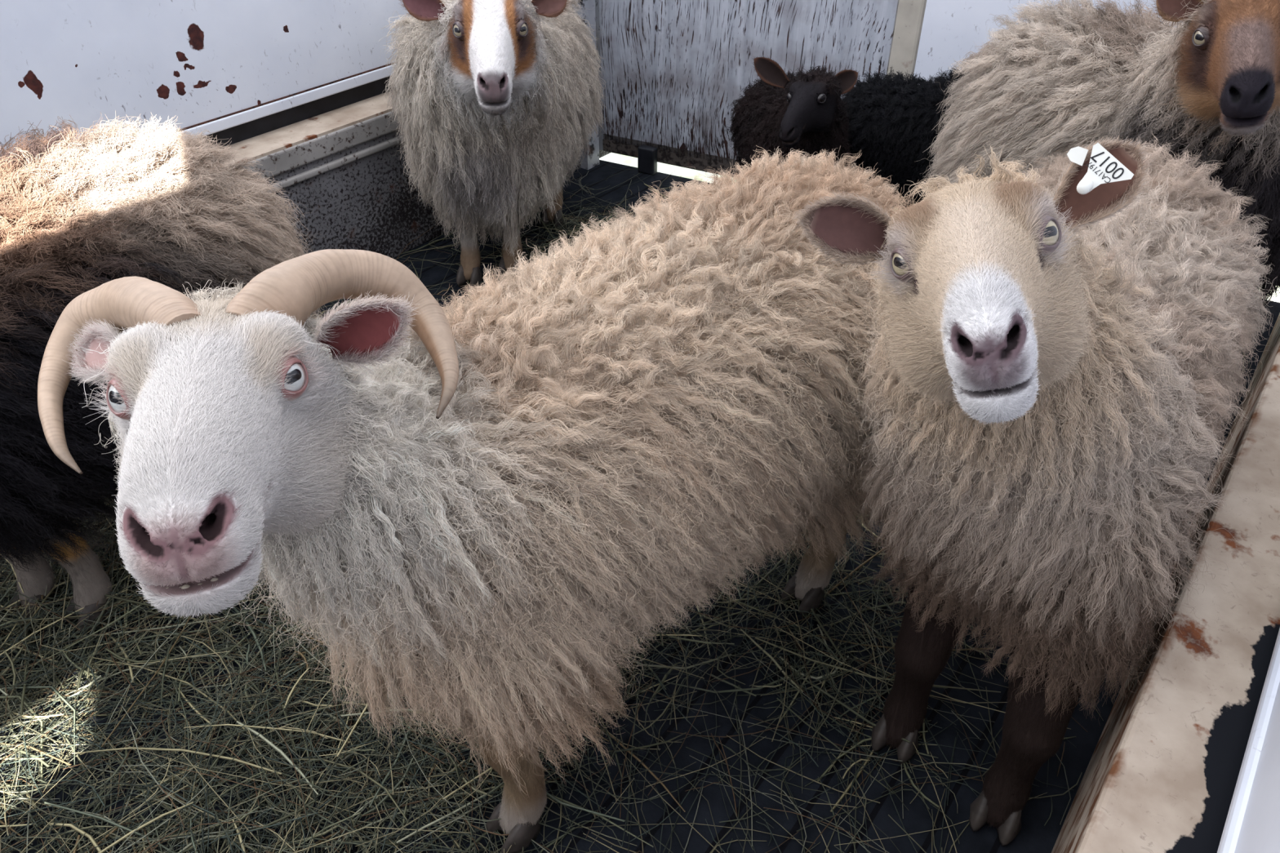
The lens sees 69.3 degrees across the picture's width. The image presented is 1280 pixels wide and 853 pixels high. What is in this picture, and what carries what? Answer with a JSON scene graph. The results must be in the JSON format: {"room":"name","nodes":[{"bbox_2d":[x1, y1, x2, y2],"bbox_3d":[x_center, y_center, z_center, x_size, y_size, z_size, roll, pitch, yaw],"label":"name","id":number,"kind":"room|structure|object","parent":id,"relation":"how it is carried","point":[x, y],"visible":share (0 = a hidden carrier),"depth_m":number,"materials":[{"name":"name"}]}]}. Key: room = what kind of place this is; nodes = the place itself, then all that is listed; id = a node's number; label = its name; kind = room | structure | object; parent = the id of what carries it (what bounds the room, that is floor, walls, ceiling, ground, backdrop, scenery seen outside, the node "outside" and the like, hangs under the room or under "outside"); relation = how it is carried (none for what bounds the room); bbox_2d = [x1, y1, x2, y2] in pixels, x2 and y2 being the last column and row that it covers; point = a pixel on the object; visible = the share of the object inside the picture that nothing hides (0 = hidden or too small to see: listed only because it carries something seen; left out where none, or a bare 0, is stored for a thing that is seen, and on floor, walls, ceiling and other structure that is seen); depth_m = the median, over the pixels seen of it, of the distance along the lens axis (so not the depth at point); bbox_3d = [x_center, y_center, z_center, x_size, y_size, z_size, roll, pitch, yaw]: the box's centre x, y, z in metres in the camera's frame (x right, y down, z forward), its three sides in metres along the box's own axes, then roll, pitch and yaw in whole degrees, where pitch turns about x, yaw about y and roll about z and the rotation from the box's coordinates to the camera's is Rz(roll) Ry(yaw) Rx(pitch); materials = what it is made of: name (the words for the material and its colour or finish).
{"room":"livestock trailer","nodes":[
{"label":"livestock trailer","id":0,"kind":"room"},
{"bbox_2d":[0,0,409,162],"bbox_3d":[-1.573,-0.708,1.054,0.030,1.282,5.097,25,45,29],"label":"wall","id":1,"kind":"structure","parent":0,"point":[195,61],"depth_m":1.94,"materials":[{"name":"white paint"}]},
{"bbox_2d":[171,62,397,141],"bbox_3d":[-1.564,-0.186,1.452,0.018,0.026,5.097,25,45,29],"label":"trim","id":2,"kind":"structure","parent":1,"relation":"attached to","point":[246,116],"depth_m":2.19,"materials":[{"name":"white metal"}]},
{"bbox_2d":[198,17,595,149],"bbox_3d":[-1.602,-0.188,1.488,0.058,0.076,5.097,25,45,29],"label":"trim","id":3,"kind":"structure","parent":1,"relation":"attached to","point":[238,133],"depth_m":2.26,"materials":[{"name":"black rubber"}]},
{"bbox_2d":[262,128,610,257],"bbox_3d":[-1.586,0.007,1.625,0.220,0.388,5.097,25,45,29],"label":"wall","id":4,"kind":"structure","parent":0,"point":[360,204],"depth_m":2.38,"materials":[{"name":"metal"}]},
{"bbox_2d":[217,88,397,168],"bbox_3d":[-1.624,-0.067,1.403,0.135,0.009,4.847,25,45,29],"label":"ledge","id":5,"kind":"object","parent":4,"relation":"on","point":[264,144],"depth_m":2.23,"materials":[{"name":"beige wood"}]},
{"bbox_2d":[236,38,597,179],"bbox_3d":[-1.575,-0.023,1.390,0.020,0.052,4.847,25,45,29],"label":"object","id":6,"kind":"structure","parent":4,"relation":"attached to","point":[282,161],"depth_m":2.22,"materials":[{"name":"beige metal"}]},
{"bbox_2d":[263,62,598,192],"bbox_3d":[-1.575,0.019,1.423,0.020,0.018,4.847,25,45,29],"label":"trim","id":7,"kind":"structure","parent":4,"relation":"attached to","point":[308,174],"depth_m":2.27,"materials":[{"name":"beige metal"}]},
{"bbox_2d":[572,0,599,169],"bbox_3d":[-0.207,-1.569,2.535,0.139,1.750,0.060,25,45,29],"label":"wall","id":8,"kind":"structure","parent":0,"point":[589,162],"depth_m":2.97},
{"bbox_2d":[637,144,657,174],"bbox_3d":[0.024,-0.859,2.980,0.060,0.085,0.030,18,41,22],"label":"trim","id":9,"kind":"structure","parent":8,"relation":"attached to","point":[646,155],"depth_m":2.96,"materials":[{"name":"black metal"}]},
{"bbox_2d":[595,0,742,177],"bbox_3d":[0.281,-1.419,2.422,0.927,1.586,0.044,18,41,22],"label":"door frame","id":10,"kind":"structure","parent":8,"relation":"attached to","point":[677,159],"depth_m":2.94,"materials":[{"name":"brown metal"}]},
{"bbox_2d":[599,0,898,166],"bbox_3d":[0.279,-1.431,2.404,0.895,1.545,0.030,18,42,22],"label":"door","id":11,"kind":"structure","parent":8,"relation":"in","point":[677,68],"depth_m":2.72,"materials":[{"name":"grey wood"}]},
{"bbox_2d":[0,160,1279,852],"bbox_3d":[-0.612,0.637,1.183,2.910,0.060,5.312,25,45,29],"label":"floor","id":12,"kind":"structure","parent":0,"point":[1033,837],"depth_m":1.35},
{"bbox_2d":[0,110,330,635],"bbox_3d":[-0.977,0.023,1.221,0.354,0.856,1.173,19,42,23],"label":"sheep","id":13,"kind":"object","parent":12,"relation":"on","point":[77,217],"visible":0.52,"depth_m":1.28},
{"bbox_2d":[37,146,921,852],"bbox_3d":[-0.029,0.081,1.150,1.040,0.852,0.436,-28,46,-31],"label":"ram","id":14,"kind":"object","parent":12,"relation":"on","point":[481,500],"visible":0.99,"depth_m":0.93,"materials":[{"name":"beige"}]},
{"bbox_2d":[378,0,610,288],"bbox_3d":[-0.336,-0.688,2.208,0.377,0.761,0.986,0,38,0],"label":"sheep","id":15,"kind":"object","parent":12,"relation":"on","point":[495,100],"visible":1,"depth_m":2.07},
{"bbox_2d":[0,162,1258,852],"bbox_3d":[-0.172,0.074,1.716,1.970,0.168,2.942,25,45,29],"label":"hay","id":16,"kind":"object","parent":12,"relation":"on","point":[213,836],"visible":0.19,"depth_m":1.34},
{"bbox_2d":[725,55,859,173],"bbox_3d":[0.384,-0.657,2.338,0.248,0.553,0.547,0,38,0],"label":"sheep","id":17,"kind":"object","parent":12,"relation":"on","point":[801,112],"visible":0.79,"depth_m":2.18},
{"bbox_2d":[840,64,973,209],"bbox_3d":[0.803,-0.678,2.364,0.602,0.553,0.250,12,39,14],"label":"sheep","id":18,"kind":"object","parent":12,"relation":"on","point":[893,119],"visible":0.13,"depth_m":2.27},
{"bbox_2d":[886,0,926,208],"bbox_3d":[0.707,-1.274,2.264,0.085,1.620,0.065,18,42,22],"label":"trim","id":19,"kind":"structure","parent":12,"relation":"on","point":[907,31],"depth_m":2.42,"materials":[{"name":"beige paint"}]},
{"bbox_2d":[793,135,1279,846],"bbox_3d":[0.478,0.036,1.157,0.345,0.914,0.962,24,44,28],"label":"ewe","id":20,"kind":"object","parent":12,"relation":"on","point":[1056,353],"visible":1,"depth_m":0.91,"materials":[{"name":"beige fur"}]},
{"bbox_2d":[915,0,1279,325],"bbox_3d":[0.948,-0.422,1.774,0.433,0.877,0.856,-4,38,-5],"label":"sheep","id":21,"kind":"object","parent":12,"relation":"on","point":[1053,81],"visible":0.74,"depth_m":1.62},
{"bbox_2d":[913,0,1183,81],"bbox_3d":[1.449,-1.048,1.914,1.615,1.545,0.031,18,42,22],"label":"wall","id":22,"kind":"structure","parent":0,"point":[950,28],"depth_m":2.35,"materials":[{"name":"white paint"}]},
{"bbox_2d":[1051,313,1279,852],"bbox_3d":[0.303,0.780,0.635,0.343,0.390,5.397,25,45,29],"label":"ledge","id":23,"kind":"structure","parent":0,"point":[1161,775],"depth_m":0.99,"materials":[{"name":"beige wood"}]},
{"bbox_2d":[1234,681,1279,852],"bbox_3d":[0.181,-0.288,-0.273,0.026,2.310,5.157,25,45,29],"label":"wall","id":24,"kind":"structure","parent":0,"point":[1260,831],"depth_m":0.75,"materials":[{"name":"white paint"}]},
{"bbox_2d":[1217,628,1279,852],"bbox_3d":[0.247,0.553,0.512,0.024,0.026,5.397,25,45,29],"label":"trim","id":25,"kind":"structure","parent":24,"relation":"attached to","point":[1233,822],"depth_m":0.83,"materials":[{"name":"white metal"}]},
{"label":"outside","id":26,"kind":"structure","parent":0,"visible":0},
{"bbox_2d":[599,152,1279,302],"bbox_3d":[0.607,0.654,1.518,34.838,0.001,35.212,0,38,0],"label":"ground","id":27,"kind":"structure","parent":26,"point":[685,172],"depth_m":3.66,"materials":[{"name":"white plant"}]}
]}

